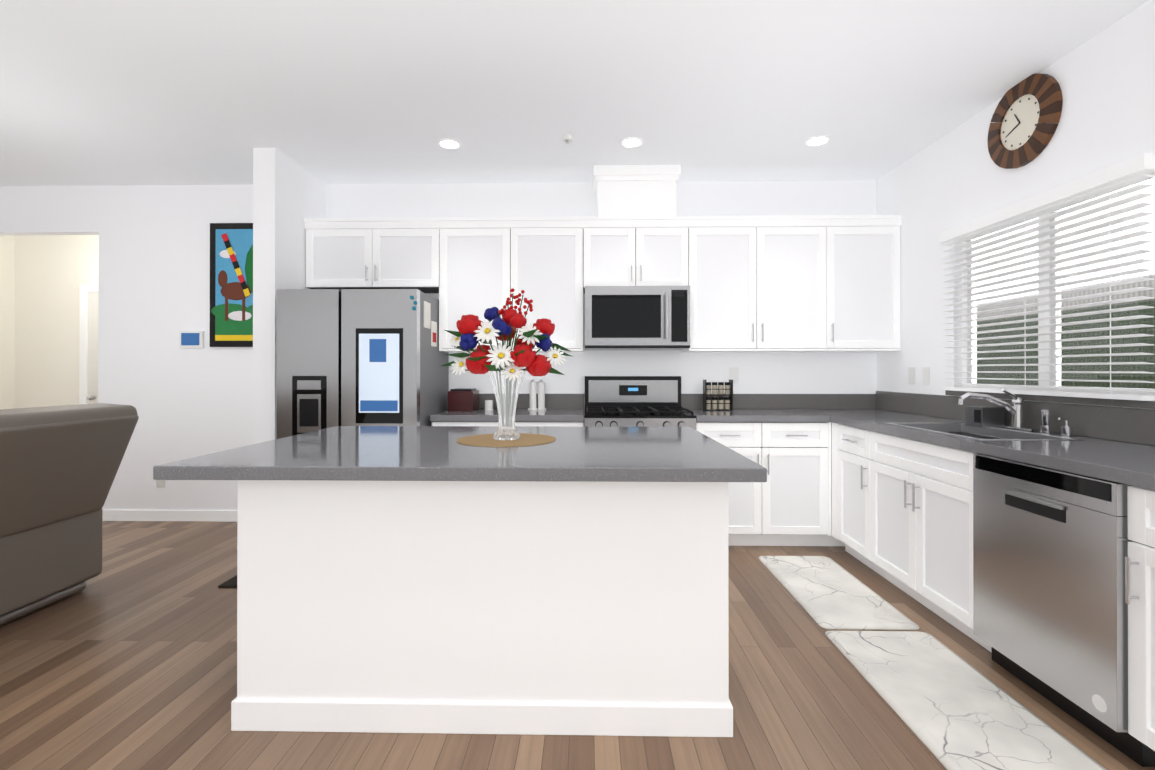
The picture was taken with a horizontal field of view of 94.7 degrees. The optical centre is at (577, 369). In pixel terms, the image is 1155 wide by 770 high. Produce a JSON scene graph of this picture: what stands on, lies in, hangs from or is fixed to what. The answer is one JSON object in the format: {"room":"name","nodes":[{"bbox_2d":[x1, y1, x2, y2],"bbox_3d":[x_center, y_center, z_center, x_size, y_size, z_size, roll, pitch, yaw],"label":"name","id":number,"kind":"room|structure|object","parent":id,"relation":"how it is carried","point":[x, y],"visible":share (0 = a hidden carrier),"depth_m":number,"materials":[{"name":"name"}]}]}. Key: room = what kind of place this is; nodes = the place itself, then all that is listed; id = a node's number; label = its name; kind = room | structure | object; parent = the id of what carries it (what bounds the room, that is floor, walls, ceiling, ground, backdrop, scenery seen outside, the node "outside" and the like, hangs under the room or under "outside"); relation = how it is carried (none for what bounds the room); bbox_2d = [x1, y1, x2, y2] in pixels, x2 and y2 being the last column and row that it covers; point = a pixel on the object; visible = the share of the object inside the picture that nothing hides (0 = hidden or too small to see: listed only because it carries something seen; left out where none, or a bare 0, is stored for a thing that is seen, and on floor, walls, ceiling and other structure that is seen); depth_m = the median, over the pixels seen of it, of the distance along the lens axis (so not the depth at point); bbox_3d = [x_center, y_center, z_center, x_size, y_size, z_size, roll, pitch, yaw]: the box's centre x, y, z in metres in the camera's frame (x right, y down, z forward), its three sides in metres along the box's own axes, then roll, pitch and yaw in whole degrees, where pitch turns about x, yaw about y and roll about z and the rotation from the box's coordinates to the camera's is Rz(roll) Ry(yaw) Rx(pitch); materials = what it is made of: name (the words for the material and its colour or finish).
{"room":"kitchen","nodes":[
{"label":"kitchen","id":0,"kind":"room"},
{"bbox_2d":[0,236,14,408],"bbox_3d":[-5.866,-0.135,4.987,0.100,2.740,1.000,0,0,1],"label":"wall","id":1,"kind":"structure","parent":0,"point":[7,288],"depth_m":5.42,"materials":[{"name":"white paint"}]},
{"bbox_2d":[14,235,98,408],"bbox_3d":[-4.781,-0.133,5.517,2.250,2.740,0.100,0,0,1],"label":"wall","id":2,"kind":"structure","parent":0,"point":[53,273],"depth_m":5.48,"materials":[{"name":"white paint"}]},
{"bbox_2d":[79,285,97,403],"bbox_3d":[-4.598,0.187,5.408,0.960,2.100,0.105,0,0,1],"label":"hall door","id":3,"kind":"structure","parent":2,"relation":"in","point":[88,369],"depth_m":5.43,"materials":[{"name":"white wood"}]},
{"bbox_2d":[253,148,325,443],"bbox_3d":[-2.125,-0.138,3.966,0.151,2.740,0.700,0,0,1],"label":"wall","id":4,"kind":"structure","parent":0,"point":[289,195],"depth_m":3.62,"materials":[{"name":"white paint"}]},
{"bbox_2d":[0,180,876,509],"bbox_3d":[-1.898,-0.137,4.361,8.560,2.740,0.100,0,0,1],"label":"wall","id":5,"kind":"structure","parent":0,"point":[154,282],"depth_m":4.33,"materials":[{"name":"white paint"}]},
{"bbox_2d":[156,480,165,487],"bbox_3d":[-3.391,0.903,4.332,0.075,0.120,0.005,0,0,1],"label":"electrical outlet plate","id":6,"kind":"object","parent":5,"relation":"attached to","point":[159,483],"depth_m":4.33,"materials":[{"name":"white plastic"}]},
{"bbox_2d":[102,510,236,521],"bbox_3d":[-3.057,1.188,4.323,1.725,0.090,0.015,0,0,1],"label":"baseboard","id":7,"kind":"structure","parent":5,"relation":"attached to","point":[178,515],"depth_m":4.31,"materials":[{"name":"white wood"}]},
{"bbox_2d":[179,331,203,348],"bbox_3d":[-3.134,-0.242,4.322,0.190,0.140,0.022,0,0,1],"label":"thermostat","id":8,"kind":"object","parent":5,"relation":"attached to","point":[191,339],"visible":1,"depth_m":4.31,"materials":[{"name":"white plastic"}]},
{"bbox_2d":[210,223,252,346],"bbox_3d":[-2.622,-0.684,4.306,0.706,1.001,0.038,0,0,1],"label":"painting","id":9,"kind":"object","parent":5,"relation":"attached to","point":[231,284],"visible":0.6,"depth_m":4.29,"materials":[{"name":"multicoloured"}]},
{"bbox_2d":[304,217,439,292],"bbox_3d":[-1.533,-0.869,4.140,1.008,0.508,0.327,0,0,1],"label":"upper cabinet","id":10,"kind":"object","parent":5,"relation":"attached to","point":[342,253],"depth_m":3.98,"materials":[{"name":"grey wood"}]},
{"bbox_2d":[436,217,583,352],"bbox_3d":[-0.492,-0.631,4.119,1.076,0.984,0.327,0,0,1],"label":"upper cabinet","id":11,"kind":"object","parent":5,"relation":"attached to","point":[482,259],"depth_m":3.96,"materials":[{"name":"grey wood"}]},
{"bbox_2d":[584,216,691,293],"bbox_3d":[0.435,-0.865,4.102,0.781,0.516,0.327,0,0,1],"label":"upper cabinet","id":12,"kind":"object","parent":5,"relation":"attached to","point":[619,251],"depth_m":3.94,"materials":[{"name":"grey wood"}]},
{"bbox_2d":[585,286,689,349],"bbox_3d":[0.436,-0.380,4.030,0.760,0.451,0.468,0,0,1],"label":"over-the-range microwave","id":13,"kind":"object","parent":12,"relation":"attached to","point":[637,317],"visible":1,"depth_m":3.85,"materials":[{"name":"silver metal"}]},
{"bbox_2d":[596,165,679,216],"bbox_3d":[0.443,-1.317,4.103,0.580,0.377,0.327,0,0,1],"label":"cover","id":14,"kind":"object","parent":5,"relation":"attached to","point":[621,190],"depth_m":3.94,"materials":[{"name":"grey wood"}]},
{"bbox_2d":[479,394,875,408],"bbox_3d":[0.689,0.253,4.248,3.377,0.120,0.019,0,0,1],"label":"backsplash","id":15,"kind":"structure","parent":5,"relation":"attached to","point":[761,401],"depth_m":4.22,"materials":[{"name":"stone"}]},
{"bbox_2d":[729,367,738,382],"bbox_3d":[1.249,0.043,4.245,0.075,0.120,0.005,0,0,1],"label":"electrical outlet plate","id":16,"kind":"object","parent":5,"relation":"attached to","point":[734,374],"depth_m":4.24,"materials":[{"name":"white plastic"}]},
{"bbox_2d":[681,215,835,351],"bbox_3d":[1.359,-0.631,4.083,1.068,0.984,0.327,0,0,1],"label":"upper cabinet","id":17,"kind":"object","parent":5,"relation":"attached to","point":[809,283],"depth_m":3.93,"materials":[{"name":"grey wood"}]},
{"bbox_2d":[836,215,902,351],"bbox_3d":[2.075,-0.631,4.070,0.598,0.984,0.327,0,0,1],"label":"upper cabinet","id":18,"kind":"object","parent":5,"relation":"attached to","point":[867,246],"depth_m":3.92,"materials":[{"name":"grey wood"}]},
{"bbox_2d":[0,0,1148,185],"bbox_3d":[-1.938,-1.546,1.190,8.800,0.060,8.950,0,0,1],"label":"ceiling","id":19,"kind":"structure","parent":0,"point":[150,92],"depth_m":2.81,"materials":[{"name":"white paint"}]},
{"bbox_2d":[437,138,460,148],"bbox_3d":[-0.854,-1.505,3.550,0.156,0.008,0.156,0,0,1],"label":"recessed light","id":20,"kind":"object","parent":19,"relation":"in","point":[446,143],"visible":1,"depth_m":3.54,"materials":[{"name":"white plastic"}]},
{"bbox_2d":[563,134,571,143],"bbox_3d":[-0.065,-1.486,3.440,0.060,0.044,0.060,0,0,1],"label":"smoke detector","id":21,"kind":"object","parent":19,"relation":"attached to","point":[567,138],"visible":1,"depth_m":3.42,"materials":[{"name":"white plastic"}]},
{"bbox_2d":[620,137,642,147],"bbox_3d":[0.358,-1.505,3.527,0.156,0.008,0.156,0,0,1],"label":"recessed light","id":22,"kind":"object","parent":19,"relation":"in","point":[630,142],"visible":1,"depth_m":3.52,"materials":[{"name":"white plastic"}]},
{"bbox_2d":[805,135,829,145],"bbox_3d":[1.579,-1.505,3.503,0.156,0.008,0.156,0,0,1],"label":"recessed light","id":23,"kind":"object","parent":19,"relation":"in","point":[818,140],"visible":1,"depth_m":3.49,"materials":[{"name":"white plastic"}]},
{"bbox_2d":[0,521,1154,769],"bbox_3d":[-1.938,1.254,1.182,8.800,0.060,8.950,0,0,1],"label":"floor","id":24,"kind":"structure","parent":0,"point":[126,659],"depth_m":2.00,"materials":[{"name":"brown wood"}]},
{"bbox_2d":[0,403,138,626],"bbox_3d":[-3.068,0.705,1.851,1.196,1.043,2.340,0,0,1],"label":"recliner sofa","id":25,"kind":"object","parent":24,"relation":"on","point":[59,466],"visible":1,"depth_m":2.65,"materials":[{"name":"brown leather"}]},
{"bbox_2d":[218,575,236,587],"bbox_3d":[-1.525,1.224,3.202,1.010,0.012,0.435,0,0,1],"label":"area rug","id":26,"kind":"object","parent":24,"relation":"on","point":[231,582],"visible":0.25,"depth_m":3.02,"materials":[{"name":"black"}]},
{"bbox_2d":[277,289,448,438],"bbox_3d":[-1.498,0.354,3.873,0.928,1.756,0.817,0,0,1],"label":"refrigerator","id":27,"kind":"object","parent":24,"relation":"on","point":[361,357],"visible":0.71,"depth_m":3.47,"materials":[{"name":"grey metal"}]},
{"bbox_2d":[231,480,732,736],"bbox_3d":[-0.318,0.790,2.336,1.695,0.875,1.094,0,0,1],"label":"kitchen island","id":28,"kind":"object","parent":24,"relation":"on","point":[532,607],"visible":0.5,"depth_m":1.80,"materials":[{"name":"white"}]},
{"bbox_2d":[153,426,766,481],"bbox_3d":[-0.367,0.329,2.283,1.933,0.044,1.235,0,0,1],"label":"island countertop","id":29,"kind":"structure","parent":28,"relation":"on","point":[578,454],"depth_m":1.83,"materials":[{"name":"grey stone"}]},
{"bbox_2d":[457,433,555,446],"bbox_3d":[-0.310,0.305,2.333,0.430,0.004,0.430,0,0,1],"label":"placemat","id":30,"kind":"object","parent":29,"relation":"on","point":[524,439],"visible":0.79,"depth_m":2.28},
{"bbox_2d":[441,288,573,439],"bbox_3d":[-0.313,-0.026,2.325,0.592,0.658,0.386,0,0,1],"label":"crystal vase","id":31,"kind":"object","parent":30,"relation":"on","point":[506,382],"visible":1,"depth_m":2.26,"materials":[{"name":"clear glass"}]},
{"bbox_2d":[432,421,583,426],"bbox_3d":[-0.478,0.795,3.952,1.055,0.875,0.652,0,0,1],"label":"base cabinet","id":32,"kind":"object","parent":24,"relation":"on","point":[564,424],"visible":0.06,"depth_m":3.66,"materials":[{"name":"white wood"}]},
{"bbox_2d":[430,409,583,421],"bbox_3d":[-0.478,0.334,3.956,1.055,0.044,0.647,0,0,1],"label":"countertop","id":33,"kind":"structure","parent":32,"relation":"on","point":[546,415],"depth_m":3.64,"materials":[{"name":"grey stone"}]},
{"bbox_2d":[448,388,478,410],"bbox_3d":[-0.880,0.230,4.101,0.195,0.165,0.220,0,0,1],"label":"toaster","id":34,"kind":"object","parent":33,"relation":"on","point":[463,399],"visible":1,"depth_m":3.99,"materials":[{"name":"red metal"}]},
{"bbox_2d":[485,400,492,409],"bbox_3d":[-0.682,0.275,4.107,0.062,0.075,0.064,0,0,1],"label":"mug","id":35,"kind":"object","parent":33,"relation":"on","point":[488,404],"visible":1,"depth_m":4.08,"materials":[{"name":"white ceramic"}]},
{"bbox_2d":[528,379,545,409],"bbox_3d":[-0.314,0.194,4.140,0.143,0.238,0.080,0,0,1],"label":"pepper shaker","id":36,"kind":"object","parent":33,"relation":"on","point":[541,394],"visible":1,"depth_m":4.12,"materials":[{"name":"white ceramic"}]},
{"bbox_2d":[584,376,695,429],"bbox_3d":[0.432,0.642,3.909,0.760,1.180,0.704,0,0,1],"label":"range","id":37,"kind":"object","parent":24,"relation":"on","point":[632,401],"visible":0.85,"depth_m":4.18,"materials":[{"name":"silver metal"}]},
{"bbox_2d":[696,422,835,545],"bbox_3d":[1.275,0.795,3.936,0.919,0.876,0.617,0,0,1],"label":"base cabinet","id":38,"kind":"object","parent":24,"relation":"on","point":[788,502],"depth_m":3.63,"materials":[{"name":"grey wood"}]},
{"bbox_2d":[683,409,924,421],"bbox_3d":[1.593,0.334,3.916,1.557,0.044,0.647,0,0,1],"label":"countertop","id":39,"kind":"structure","parent":38,"relation":"on","point":[779,415],"depth_m":3.69,"materials":[{"name":"grey stone"}]},
{"bbox_2d":[703,380,732,410],"bbox_3d":[1.083,0.195,4.108,0.210,0.235,0.090,0,0,1],"label":"spice rack","id":40,"kind":"object","parent":39,"relation":"on","point":[707,389],"visible":1,"depth_m":4.09,"materials":[{"name":"black metal"}]},
{"bbox_2d":[758,556,918,629],"bbox_3d":[1.402,1.220,3.001,0.470,0.018,0.985,0,0,1],"label":"rug","id":41,"kind":"object","parent":24,"relation":"on","point":[827,593],"visible":1,"depth_m":2.85,"materials":[{"name":"white fabric"}]},
{"bbox_2d":[836,539,844,545],"bbox_3d":[2.014,0.795,3.922,0.716,0.876,0.617,0,0,1],"label":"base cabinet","id":42,"kind":"object","parent":24,"relation":"on","point":[838,543],"depth_m":3.71,"materials":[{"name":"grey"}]},
{"bbox_2d":[832,423,885,578],"bbox_3d":[2.025,0.793,3.368,0.672,0.875,0.490,0,0,1],"label":"base cabinet","id":43,"kind":"object","parent":24,"relation":"on","point":[851,459],"visible":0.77,"depth_m":3.36,"materials":[{"name":"white wood"}]},
{"bbox_2d":[870,431,1005,652],"bbox_3d":[2.012,0.791,2.688,0.672,0.875,0.870,0,0,1],"label":"base cabinet","id":44,"kind":"object","parent":24,"relation":"on","point":[921,522],"visible":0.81,"depth_m":2.63,"materials":[{"name":"white wood"}]},
{"bbox_2d":[831,416,1154,489],"bbox_3d":[2.009,0.410,2.134,0.657,0.213,2.900,0,0,1],"label":"countertop","id":45,"kind":"structure","parent":44,"relation":"on","point":[1129,463],"depth_m":2.18,"materials":[{"name":"grey stone"}]},
{"bbox_2d":[965,406,1004,426],"bbox_3d":[2.245,0.256,2.935,0.122,0.104,0.130,0,0,1],"label":"sponge caddy","id":46,"kind":"object","parent":45,"relation":"on","point":[983,416],"visible":0.96,"depth_m":2.87,"materials":[{"name":"silver metal"}]},
{"bbox_2d":[958,388,1052,433],"bbox_3d":[2.152,0.201,2.715,0.314,0.213,0.314,0,0,1],"label":"sink faucet","id":47,"kind":"object","parent":45,"relation":"on","point":[1016,409],"visible":1,"depth_m":2.73,"materials":[{"name":"silver metal"}]},
{"bbox_2d":[1058,417,1072,435],"bbox_3d":[2.264,0.265,2.470,0.056,0.085,0.040,0,0,1],"label":"soap dispenser","id":48,"kind":"object","parent":45,"relation":"on","point":[1066,429],"visible":1,"depth_m":2.46,"materials":[{"name":"silver metal"}]},
{"bbox_2d":[825,631,1106,769],"bbox_3d":[1.381,1.218,2.011,0.485,0.018,0.955,0,0,1],"label":"rug","id":49,"kind":"object","parent":24,"relation":"on","point":[951,709],"visible":1,"depth_m":1.90,"materials":[{"name":"white fabric"}]},
{"bbox_2d":[973,453,1154,766],"bbox_3d":[1.968,0.790,1.944,0.617,0.872,0.612,0,0,1],"label":"dishwasher","id":50,"kind":"object","parent":24,"relation":"on","point":[1050,605],"visible":0.88,"depth_m":1.85,"materials":[{"name":"silver metal"}]},
{"bbox_2d":[1125,486,1154,750],"bbox_3d":[1.982,0.787,1.159,0.672,0.875,0.950,0,0,1],"label":"base cabinet","id":51,"kind":"object","parent":24,"relation":"on","point":[1140,579],"visible":1,"depth_m":1.59,"materials":[{"name":"white wood"}]},
{"bbox_2d":[877,0,1154,409],"bbox_3d":[2.379,-0.148,0.478,0.140,2.740,7.700,0,0,1],"label":"wall","id":52,"kind":"structure","parent":0,"point":[958,176],"depth_m":3.11,"materials":[{"name":"white paint"}]},
{"bbox_2d":[908,367,914,383],"bbox_3d":[2.368,0.042,3.767,0.005,0.120,0.075,0,0,1],"label":"electrical outlet plate","id":53,"kind":"object","parent":52,"relation":"attached to","point":[911,370],"depth_m":3.77,"materials":[{"name":"white plastic"}]},
{"bbox_2d":[923,367,929,384],"bbox_3d":[2.365,0.041,3.607,0.005,0.120,0.075,0,0,1],"label":"electrical outlet plate","id":54,"kind":"object","parent":52,"relation":"attached to","point":[926,370],"depth_m":3.60,"materials":[{"name":"white plastic"}]},
{"bbox_2d":[876,391,1154,445],"bbox_3d":[2.334,0.235,2.443,0.019,0.144,3.528,0,0,1],"label":"backsplash","id":55,"kind":"structure","parent":52,"relation":"attached to","point":[1133,425],"depth_m":2.56,"materials":[{"name":"stone"}]},
{"bbox_2d":[987,73,1062,168],"bbox_3d":[2.335,-1.299,2.800,0.033,0.454,0.454,0,0,1],"label":"wall clock","id":56,"kind":"object","parent":52,"relation":"attached to","point":[1027,113],"visible":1,"depth_m":2.77,"materials":[{"name":"brown wood"}]},
{"bbox_2d":[945,171,1154,408],"bbox_3d":[2.390,-0.346,2.741,0.145,1.010,1.256,0,0,1],"label":"window","id":57,"kind":"structure","parent":52,"relation":"in","point":[1128,358],"depth_m":2.61,"materials":[{"name":"glass"},{"name":"white vinyl"},{"name":"painted wood"}]},
{"bbox_2d":[940,153,1154,400],"bbox_3d":[2.314,-0.368,2.743,0.073,0.990,1.236,0,0,1],"label":"window blind","id":58,"kind":"object","parent":57,"relation":"attached to","point":[1124,173],"visible":1,"depth_m":2.54,"materials":[{"name":"white plastic"}]}
]}

